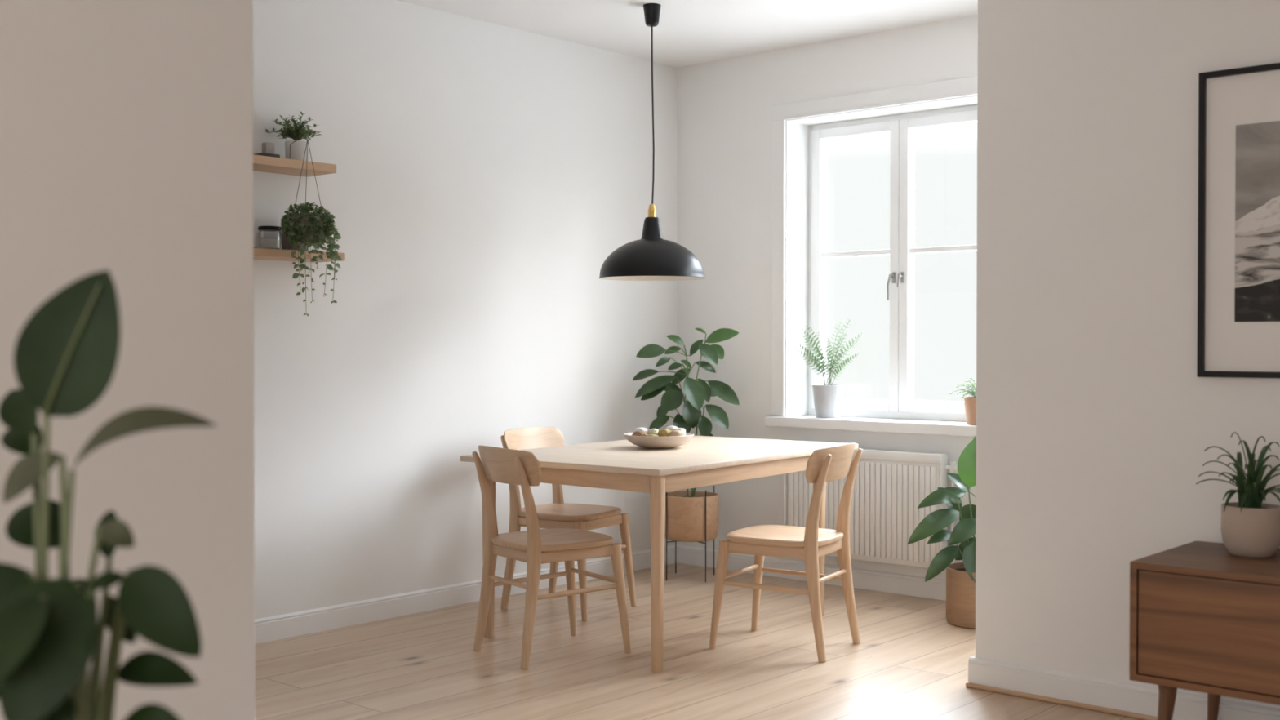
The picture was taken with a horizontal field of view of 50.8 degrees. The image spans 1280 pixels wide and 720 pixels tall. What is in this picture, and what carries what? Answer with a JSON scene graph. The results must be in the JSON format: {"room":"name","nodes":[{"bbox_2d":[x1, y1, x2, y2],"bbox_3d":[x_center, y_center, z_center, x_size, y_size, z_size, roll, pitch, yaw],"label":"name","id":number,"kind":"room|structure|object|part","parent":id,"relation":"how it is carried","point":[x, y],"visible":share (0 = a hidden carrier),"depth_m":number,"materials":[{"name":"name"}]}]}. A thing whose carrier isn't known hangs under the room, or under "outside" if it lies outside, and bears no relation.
{"room":"living room","nodes":[
{"label":"living room","id":0,"kind":"room"},
{"bbox_2d":[0,0,255,719],"bbox_3d":[-2.732,-0.165,1.296,0.130,2.775,5.310,1,1,41],"label":"wall","id":1,"kind":"structure","parent":0,"point":[126,126],"depth_m":3.04,"materials":[{"name":"paint"}]},
{"bbox_2d":[279,137,342,315],"bbox_3d":[-1.311,-0.531,5.373,0.246,0.712,0.216,0,1,-21],"label":"planter","id":2,"kind":"object","parent":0,"point":[306,228],"visible":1,"depth_m":5.33,"materials":[{"name":"plant"}]},
{"bbox_3d":[-1.322,-0.520,5.366,0.124,0.115,0.124,1,1,41],"label":"pot","id":3,"kind":"part","parent":2,"relation":"part of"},
{"bbox_2d":[252,0,676,619],"bbox_3d":[-1.156,-0.231,6.163,0.200,2.775,4.500,1,1,41],"label":"wall","id":4,"kind":"structure","parent":0,"point":[487,175],"depth_m":6.25,"materials":[{"name":"paint"}]},
{"bbox_2d":[253,154,336,177],"bbox_3d":[-1.632,-0.789,5.313,0.200,0.036,0.907,1,1,41],"label":"wall shelf","id":5,"kind":"object","parent":4,"relation":"attached to","point":[260,163],"visible":0.44,"depth_m":5.47,"materials":[{"name":"brown wood"}]},
{"bbox_2d":[254,152,279,157],"bbox_3d":[-1.512,-0.820,5.449,0.075,0.022,0.085,1,1,41],"label":"flat box","id":6,"kind":"object","parent":5,"relation":"on","point":[260,153],"visible":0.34,"depth_m":5.42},
{"bbox_2d":[262,142,274,154],"bbox_3d":[-1.505,-0.855,5.456,0.034,0.048,0.042,1,1,41],"label":"stone block","id":7,"kind":"object","parent":6,"relation":"on","point":[267,147],"visible":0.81,"depth_m":5.44,"materials":[{"name":"beige stone"}]},
{"bbox_2d":[265,111,322,160],"bbox_3d":[-1.396,-0.912,5.547,0.224,0.204,0.214,1,1,41],"label":"shelf plant","id":8,"kind":"object","parent":5,"relation":"on","point":[297,148],"visible":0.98,"depth_m":5.52,"materials":[{"name":"green plant"}]},
{"bbox_3d":[-1.414,-0.854,5.552,0.094,0.088,0.094,1,1,41],"label":"pot","id":9,"kind":"part","parent":8,"relation":"part of","materials":[{"name":"white ceramic"}]},
{"bbox_2d":[253,247,345,262],"bbox_3d":[-1.618,-0.426,5.334,0.200,0.032,0.949,1,1,41],"label":"wall shelf","id":10,"kind":"object","parent":4,"relation":"attached to","point":[269,254],"visible":0.34,"depth_m":5.43,"materials":[{"name":"brown wood"}]},
{"bbox_2d":[257,226,281,248],"bbox_3d":[-1.498,-0.493,5.454,0.093,0.092,0.093,1,1,41],"label":"storage jar","id":11,"kind":"object","parent":10,"relation":"on","point":[272,242],"visible":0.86,"depth_m":5.42,"materials":[{"name":"clear glass"}]},
{"bbox_3d":[-1.498,-0.531,5.454,0.093,0.015,0.093,1,1,41],"label":"lid","id":12,"kind":"part","parent":11,"relation":"part of","materials":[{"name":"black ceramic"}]},
{"bbox_2d":[280,217,308,250],"bbox_3d":[-1.423,-0.515,5.561,0.112,0.140,0.112,1,1,41],"label":"jar","id":13,"kind":"object","parent":10,"relation":"on","point":[286,245],"visible":0.18,"depth_m":5.52,"materials":[{"name":"clear glass"}]},
{"bbox_2d":[254,545,677,644],"bbox_3d":[-1.106,1.109,6.077,0.014,0.098,3.990,1,1,41],"label":"baseboard","id":14,"kind":"structure","parent":4,"relation":"attached to","point":[322,619],"depth_m":6.08,"materials":[{"name":"paint"}]},
{"bbox_2d":[396,0,977,66],"bbox_3d":[-0.440,-1.614,2.116,6.800,0.100,9.600,1,1,41],"label":"ceiling","id":15,"kind":"structure","parent":0,"point":[687,32],"depth_m":6.43,"materials":[{"name":"paint"}]},
{"bbox_2d":[599,3,704,280],"bbox_3d":[0.055,-0.996,6.160,0.484,1.245,0.484,1,1,41],"label":"pendant lamp","id":16,"kind":"object","parent":15,"relation":"hanging from","point":[651,257],"visible":1,"depth_m":6.04,"materials":[{"name":"black metal"}]},
{"bbox_3d":[0.055,-0.513,6.167,0.484,0.278,0.484,1,1,41],"label":"lamp shade","id":17,"kind":"part","parent":16,"relation":"part of","materials":[{"name":"black metal"}]},
{"bbox_3d":[0.059,-1.119,6.159,0.015,0.830,0.007,0,1,3],"label":"cord","id":18,"kind":"part","parent":16,"relation":"part of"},
{"bbox_2d":[254,563,1142,719],"bbox_3d":[-0.440,1.261,2.155,6.800,0.100,9.600,1,1,41],"label":"floor","id":19,"kind":"structure","parent":0,"point":[908,662],"depth_m":5.15,"materials":[{"name":"brown wood"}]},
{"bbox_2d":[0,269,217,719],"bbox_3d":[-0.775,0.548,1.794,0.392,1.334,0.380,1,1,41],"label":"plant","id":20,"kind":"object","parent":19,"relation":"on","point":[66,353],"visible":1,"depth_m":1.76,"materials":[{"name":"green plant"}]},
{"bbox_2d":[471,444,631,669],"bbox_3d":[-0.361,0.752,5.381,0.513,0.834,0.444,-1,1,-36],"label":"dining chair","id":21,"kind":"object","parent":19,"relation":"on","point":[534,546],"visible":1,"depth_m":5.29,"materials":[{"name":"brown wood"}]},
{"bbox_3d":[-0.622,0.765,5.401,0.113,0.807,0.047,0,1,-31],"label":"leg","id":22,"kind":"part","parent":21,"relation":"part of","materials":[{"name":"brown wood"}]},
{"bbox_3d":[-0.500,0.756,5.280,0.018,0.043,0.300,-1,1,-36],"label":"seat rail","id":23,"kind":"part","parent":21,"relation":"part of","materials":[{"name":"brown wood"}]},
{"bbox_3d":[-0.532,0.408,5.251,0.089,0.142,0.444,-1,1,-36],"label":"backrest","id":24,"kind":"part","parent":21,"relation":"part of","materials":[{"name":"brown wood"}]},
{"bbox_3d":[-0.422,0.769,5.126,0.113,0.807,0.047,-1,1,-41],"label":"leg","id":25,"kind":"part","parent":21,"relation":"part of","materials":[{"name":"brown wood"}]},
{"bbox_3d":[-0.354,0.720,5.386,0.430,0.030,0.411,-1,1,-36],"label":"seat","id":26,"kind":"part","parent":21,"relation":"part of","materials":[{"name":"brown wood"}]},
{"bbox_3d":[-0.290,0.945,5.657,0.044,0.439,0.084,1,1,35],"label":"leg","id":27,"kind":"part","parent":21,"relation":"part of","materials":[{"name":"brown wood"}]},
{"bbox_3d":[-0.250,0.757,5.254,0.372,0.043,0.018,-1,1,-36],"label":"seat rail","id":28,"kind":"part","parent":21,"relation":"part of","materials":[{"name":"brown wood"}]},
{"bbox_3d":[-0.079,0.949,5.368,0.084,0.439,0.044,0,1,-18],"label":"leg","id":29,"kind":"part","parent":21,"relation":"part of","materials":[{"name":"brown wood"}]},
{"bbox_2d":[500,426,636,621],"bbox_3d":[-0.341,0.740,6.277,0.513,0.834,0.444,1,1,33],"label":"dining chair","id":30,"kind":"object","parent":19,"relation":"on","point":[557,514],"visible":0.71,"depth_m":6.26,"materials":[{"name":"brown wood"}]},
{"bbox_3d":[-0.601,0.754,6.244,0.113,0.807,0.047,0,1,29],"label":"leg","id":31,"kind":"part","parent":30,"relation":"part of","materials":[{"name":"brown wood"}]},
{"bbox_3d":[-0.518,0.392,6.389,0.089,0.142,0.444,1,1,33],"label":"backrest","id":32,"kind":"part","parent":30,"relation":"part of","materials":[{"name":"brown wood"}]},
{"bbox_3d":[-0.421,0.745,6.129,0.372,0.043,0.018,1,1,34],"label":"seat rail","id":33,"kind":"part","parent":30,"relation":"part of","materials":[{"name":"brown wood"}]},
{"bbox_3d":[-0.414,0.750,6.529,0.113,0.807,0.047,1,1,38],"label":"leg","id":34,"kind":"part","parent":30,"relation":"part of","materials":[{"name":"brown wood"}]},
{"bbox_3d":[-0.334,0.708,6.272,0.430,0.030,0.411,1,1,33],"label":"seat","id":35,"kind":"part","parent":30,"relation":"part of","materials":[{"name":"brown wood"}]},
{"bbox_3d":[-0.257,0.941,6.010,0.044,0.439,0.084,-1,1,-38],"label":"leg","id":36,"kind":"part","parent":30,"relation":"part of","materials":[{"name":"brown wood"}]},
{"bbox_3d":[-0.175,0.744,6.168,0.018,0.043,0.320,1,1,33],"label":"seat rail","id":37,"kind":"part","parent":30,"relation":"part of","materials":[{"name":"brown wood"}]},
{"bbox_3d":[-0.060,0.937,6.309,0.084,0.439,0.044,0,1,15],"label":"leg","id":38,"kind":"part","parent":30,"relation":"part of","materials":[{"name":"brown wood"}]},
{"bbox_2d":[460,435,857,672],"bbox_3d":[0.133,0.777,5.958,1.030,0.765,1.580,1,1,37],"label":"dining table","id":39,"kind":"object","parent":19,"relation":"on","point":[703,460],"visible":0.62,"depth_m":5.41,"materials":[{"name":"brown wood"}]},
{"bbox_3d":[-0.634,0.794,5.651,0.051,0.739,0.051,1,1,37],"label":"leg","id":40,"kind":"part","parent":39,"relation":"part of","materials":[{"name":"brown wood"}]},
{"bbox_3d":[0.065,0.802,5.066,0.051,0.739,0.051,1,1,37],"label":"leg","id":41,"kind":"part","parent":39,"relation":"part of","materials":[{"name":"brown wood"}]},
{"bbox_2d":[623,432,693,448],"bbox_3d":[0.085,0.362,6.035,0.314,0.062,0.314,1,1,41],"label":"serving bowl","id":42,"kind":"object","parent":39,"relation":"on","point":[655,442],"visible":0.88,"depth_m":5.92,"materials":[{"name":"beige ceramic"}]},
{"bbox_2d":[631,431,647,435],"bbox_3d":[0.000,0.341,6.018,0.065,0.047,0.065,1,1,41],"label":"fruit","id":43,"kind":"object","parent":42,"relation":"in","point":[637,433],"visible":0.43,"depth_m":6.00,"materials":[{"name":"food"}]},
{"bbox_2d":[635,427,647,433],"bbox_3d":[0.005,0.333,6.089,0.048,0.054,0.048,1,1,41],"label":"fruit","id":44,"kind":"object","parent":42,"relation":"in","point":[644,429],"visible":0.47,"depth_m":6.07,"materials":[{"name":"white food"}]},
{"bbox_2d":[645,434,659,436],"bbox_3d":[0.056,0.355,5.994,0.066,0.051,0.067,1,1,41],"label":"fruit","id":45,"kind":"object","parent":42,"relation":"in","point":[650,435],"visible":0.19,"depth_m":5.98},
{"bbox_2d":[647,428,658,435],"bbox_3d":[0.064,0.345,6.079,0.061,0.071,0.061,1,1,41],"label":"fruit","id":46,"kind":"object","parent":42,"relation":"in","point":[653,431],"visible":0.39,"depth_m":6.06,"materials":[{"name":"beige food"}]},
{"bbox_2d":[657,428,671,436],"bbox_3d":[0.112,0.345,6.022,0.065,0.073,0.065,1,1,41],"label":"fruit","id":47,"kind":"object","parent":42,"relation":"in","point":[662,433],"visible":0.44,"depth_m":6.00,"materials":[{"name":"yellow food"}]},
{"bbox_2d":[666,426,677,431],"bbox_3d":[0.145,0.333,6.089,0.058,0.070,0.058,1,1,41],"label":"fruit","id":48,"kind":"object","parent":42,"relation":"in","point":[669,428],"visible":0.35,"depth_m":6.07,"materials":[{"name":"white food"}]},
{"bbox_2d":[669,430,684,435],"bbox_3d":[0.163,0.339,5.998,0.062,0.052,0.062,1,1,41],"label":"fruit","id":49,"kind":"object","parent":42,"relation":"in","point":[674,433],"visible":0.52,"depth_m":5.98,"materials":[{"name":"beige food"}]},
{"bbox_2d":[673,427,685,435],"bbox_3d":[0.177,0.333,6.064,0.048,0.054,0.048,1,1,41],"label":"fruit","id":50,"kind":"object","parent":42,"relation":"in","point":[682,429],"visible":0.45,"depth_m":6.05,"materials":[{"name":"white food"}]},
{"bbox_3d":[0.811,0.788,6.089,0.051,0.739,0.051,1,1,37],"label":"leg","id":51,"kind":"part","parent":39,"relation":"part of","materials":[{"name":"brown wood"}]},
{"bbox_2d":[632,328,739,582],"bbox_3d":[0.239,0.488,7.071,0.546,1.313,0.296,0,1,-4],"label":"rubber plant","id":52,"kind":"object","parent":19,"relation":"on","point":[691,516],"visible":0.91,"depth_m":7.01,"materials":[{"name":"green plant"}]},
{"bbox_3d":[0.265,0.822,7.078,0.296,0.235,0.296,1,1,41],"label":"planter","id":53,"kind":"part","parent":52,"relation":"part of","materials":[{"name":"brown ceramic"}]},
{"bbox_2d":[709,442,862,662],"bbox_3d":[0.602,0.751,5.488,0.513,0.834,0.444,0,1,30],"label":"dining chair","id":54,"kind":"object","parent":19,"relation":"on","point":[809,543],"visible":1,"depth_m":5.40,"materials":[{"name":"brown wood"}]},
{"bbox_3d":[0.322,0.948,5.447,0.084,0.439,0.044,0,1,12],"label":"leg","id":55,"kind":"part","parent":54,"relation":"part of","materials":[{"name":"brown wood"}]},
{"bbox_3d":[0.503,0.944,5.756,0.044,0.439,0.084,-1,1,-41],"label":"leg","id":56,"kind":"part","parent":54,"relation":"part of","materials":[{"name":"brown wood"}]},
{"bbox_3d":[0.504,0.755,5.351,0.372,0.043,0.018,0,1,30],"label":"seat rail","id":57,"kind":"part","parent":54,"relation":"part of","materials":[{"name":"brown wood"}]},
{"bbox_3d":[0.594,0.719,5.492,0.430,0.030,0.411,0,1,30],"label":"seat","id":58,"kind":"part","parent":54,"relation":"part of","materials":[{"name":"brown wood"}]},
{"bbox_3d":[0.688,0.768,5.241,0.113,0.807,0.047,1,1,35],"label":"leg","id":59,"kind":"part","parent":54,"relation":"part of","materials":[{"name":"brown wood"}]},
{"bbox_3d":[0.785,0.406,5.376,0.089,0.142,0.444,0,1,30],"label":"backrest","id":60,"kind":"part","parent":54,"relation":"part of","materials":[{"name":"brown wood"}]},
{"bbox_3d":[0.750,0.755,5.402,0.018,0.043,0.300,0,1,30],"label":"seat rail","id":61,"kind":"part","parent":54,"relation":"part of","materials":[{"name":"brown wood"}]},
{"bbox_3d":[0.860,0.764,5.535,0.113,0.807,0.047,0,1,26],"label":"leg","id":62,"kind":"part","parent":54,"relation":"part of","materials":[{"name":"brown wood"}]},
{"bbox_2d":[907,435,976,629],"bbox_3d":[1.428,0.726,5.927,0.552,0.868,0.305,0,1,-4],"label":"floor plant","id":63,"kind":"object","parent":19,"relation":"on","point":[960,576],"visible":0.61,"depth_m":5.85,"materials":[{"name":"green plant"}]},
{"bbox_3d":[1.502,1.037,5.938,0.300,0.246,0.300,1,1,41],"label":"planter","id":64,"kind":"part","parent":63,"relation":"part of","materials":[{"name":"brown ceramic"}]},
{"bbox_2d":[1128,541,1279,719],"bbox_3d":[2.197,0.889,3.564,1.612,0.607,0.541,1,1,41],"label":"sideboard","id":65,"kind":"object","parent":19,"relation":"on","point":[1204,617],"visible":1,"depth_m":3.77,"materials":[{"name":"brown wood"}]},
{"bbox_3d":[1.522,1.063,3.894,0.056,0.251,0.059,1,1,41],"label":"leg","id":66,"kind":"part","parent":65,"relation":"part of","materials":[{"name":"brown wood"}]},
{"bbox_3d":[1.734,0.757,3.631,0.782,0.298,0.020,1,1,41],"label":"drawer","id":67,"kind":"part","parent":65,"relation":"part of","materials":[{"name":"brown wood"}]},
{"bbox_3d":[1.793,1.059,4.203,0.056,0.251,0.059,1,1,41],"label":"leg","id":68,"kind":"part","parent":65,"relation":"part of","materials":[{"name":"brown wood"}]},
{"bbox_2d":[1195,431,1279,557],"bbox_3d":[1.804,0.397,4.012,0.246,0.365,0.235,1,1,41],"label":"plant","id":69,"kind":"object","parent":65,"relation":"on","point":[1250,527],"visible":1,"depth_m":3.97,"materials":[{"name":"green plant"}]},
{"bbox_3d":[1.820,0.506,4.012,0.168,0.147,0.168,1,1,41],"label":"pot","id":70,"kind":"part","parent":69,"relation":"part of","materials":[{"name":"beige ceramic"}]},
{"bbox_2d":[676,14,977,579],"bbox_3d":[1.914,-0.232,6.245,4.300,2.775,0.318,1,1,41],"label":"wall","id":71,"kind":"structure","parent":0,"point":[724,106],"depth_m":7.16,"materials":[{"name":"paint"}]},
{"bbox_2d":[676,545,946,600],"bbox_3d":[1.779,1.107,6.186,4.200,0.098,0.014,1,1,41],"label":"baseboard","id":72,"kind":"structure","parent":71,"relation":"attached to","point":[876,580],"depth_m":6.86,"materials":[{"name":"paint"}]},
{"bbox_2d":[783,448,957,570],"bbox_3d":[1.158,0.795,6.653,1.014,0.705,0.111,1,1,41],"label":"radiator","id":73,"kind":"object","parent":71,"relation":"attached to","point":[889,487],"visible":0.54,"depth_m":6.55,"materials":[{"name":"metal"}]},
{"bbox_3d":[0.765,0.716,6.966,0.008,0.546,0.064,1,1,41],"label":"panel","id":74,"kind":"part","parent":73,"relation":"part of","materials":[{"name":"metal"}]},
{"bbox_2d":[852,448,946,463],"bbox_3d":[1.102,0.464,6.668,0.895,0.043,0.067,1,1,41],"label":"grille","id":75,"kind":"object","parent":73,"relation":"attached to","point":[868,455],"depth_m":6.50,"materials":[{"name":"metal"}]},
{"bbox_3d":[1.437,0.724,6.375,0.008,0.546,0.064,1,1,41],"label":"panel","id":76,"kind":"part","parent":73,"relation":"part of","materials":[{"name":"metal"}]},
{"bbox_3d":[1.507,0.509,6.323,0.060,0.038,0.038,1,1,41],"label":"thermostat knob","id":77,"kind":"part","parent":73,"relation":"part of","materials":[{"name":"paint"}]},
{"bbox_2d":[764,414,976,436],"bbox_3d":[1.700,0.332,6.417,2.468,0.052,0.355,1,1,41],"label":"window sill","id":78,"kind":"structure","parent":71,"relation":"attached to","point":[807,421],"depth_m":6.68,"materials":[{"name":"paint"}]},
{"bbox_2d":[791,317,862,417],"bbox_3d":[0.965,0.037,6.973,0.366,0.522,0.166,0,1,-2],"label":"potted fern","id":79,"kind":"object","parent":78,"relation":"on","point":[828,398],"visible":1,"depth_m":6.95,"materials":[{"name":"green plant"}]},
{"bbox_2d":[812,384,844,417],"bbox_3d":[0.973,0.213,6.976,0.166,0.170,0.166,1,1,41],"label":"pot","id":80,"kind":"object","parent":79,"relation":"attached to","point":[828,398],"depth_m":6.91,"materials":[{"name":"grey ceramic"}]},
{"bbox_2d":[949,376,976,425],"bbox_3d":[1.620,0.192,6.379,0.316,0.229,0.247,1,1,41],"label":"potted herb","id":81,"kind":"object","parent":78,"relation":"on","point":[970,402],"visible":0.34,"depth_m":6.35,"materials":[{"name":"ceramic"}]},
{"bbox_2d":[964,396,976,425],"bbox_3d":[1.617,0.242,6.376,0.166,0.130,0.166,1,1,41],"label":"pot","id":82,"kind":"object","parent":81,"relation":"attached to","point":[970,402],"depth_m":6.34,"materials":[{"name":"ceramic"}]},
{"bbox_2d":[808,104,977,422],"bbox_3d":[1.324,-0.473,6.851,1.114,1.547,0.125,1,1,41],"label":"window","id":83,"kind":"structure","parent":71,"relation":"attached to","point":[901,404],"depth_m":6.85,"materials":[{"name":"paint"}]},
{"bbox_3d":[1.274,-0.374,6.842,0.028,0.142,0.043,1,1,41],"label":"handle","id":84,"kind":"part","parent":83,"relation":"part of","materials":[{"name":"silver metal"}]},
{"bbox_3d":[1.314,-0.406,6.806,0.019,0.078,0.043,1,1,41],"label":"handle","id":85,"kind":"part","parent":83,"relation":"part of","materials":[{"name":"silver metal"}]},
{"bbox_2d":[975,0,1279,708],"bbox_3d":[2.729,-0.196,3.575,3.947,2.775,0.130,1,1,41],"label":"wall","id":86,"kind":"structure","parent":0,"point":[1096,421],"depth_m":4.55,"materials":[{"name":"paint"}]},
{"bbox_2d":[965,682,1157,719],"bbox_3d":[2.550,1.183,3.633,3.667,0.018,0.017,1,1,41],"label":"trim","id":87,"kind":"structure","parent":86,"relation":"attached to","point":[1081,705],"depth_m":4.60,"materials":[{"name":"brown wood"}]},
{"bbox_2d":[968,656,1279,719],"bbox_3d":[2.561,1.138,3.642,3.664,0.106,0.018,1,1,41],"label":"baseboard","id":88,"kind":"structure","parent":86,"relation":"attached to","point":[1106,693],"depth_m":4.53,"materials":[{"name":"paint"}]},
{"bbox_2d":[1196,62,1279,377],"bbox_3d":[2.046,-0.426,4.068,0.700,0.966,0.025,1,1,41],"label":"framed picture","id":89,"kind":"object","parent":86,"relation":"attached to","point":[1238,215],"visible":1,"depth_m":4.22,"materials":[{"name":"paper"}]},
{"bbox_2d":[1234,120,1279,321],"bbox_3d":[2.047,-0.425,4.070,0.480,0.616,0.002,1,1,41],"label":"print","id":90,"kind":"object","parent":89,"relation":"attached to","point":[1256,143],"depth_m":4.18}
]}

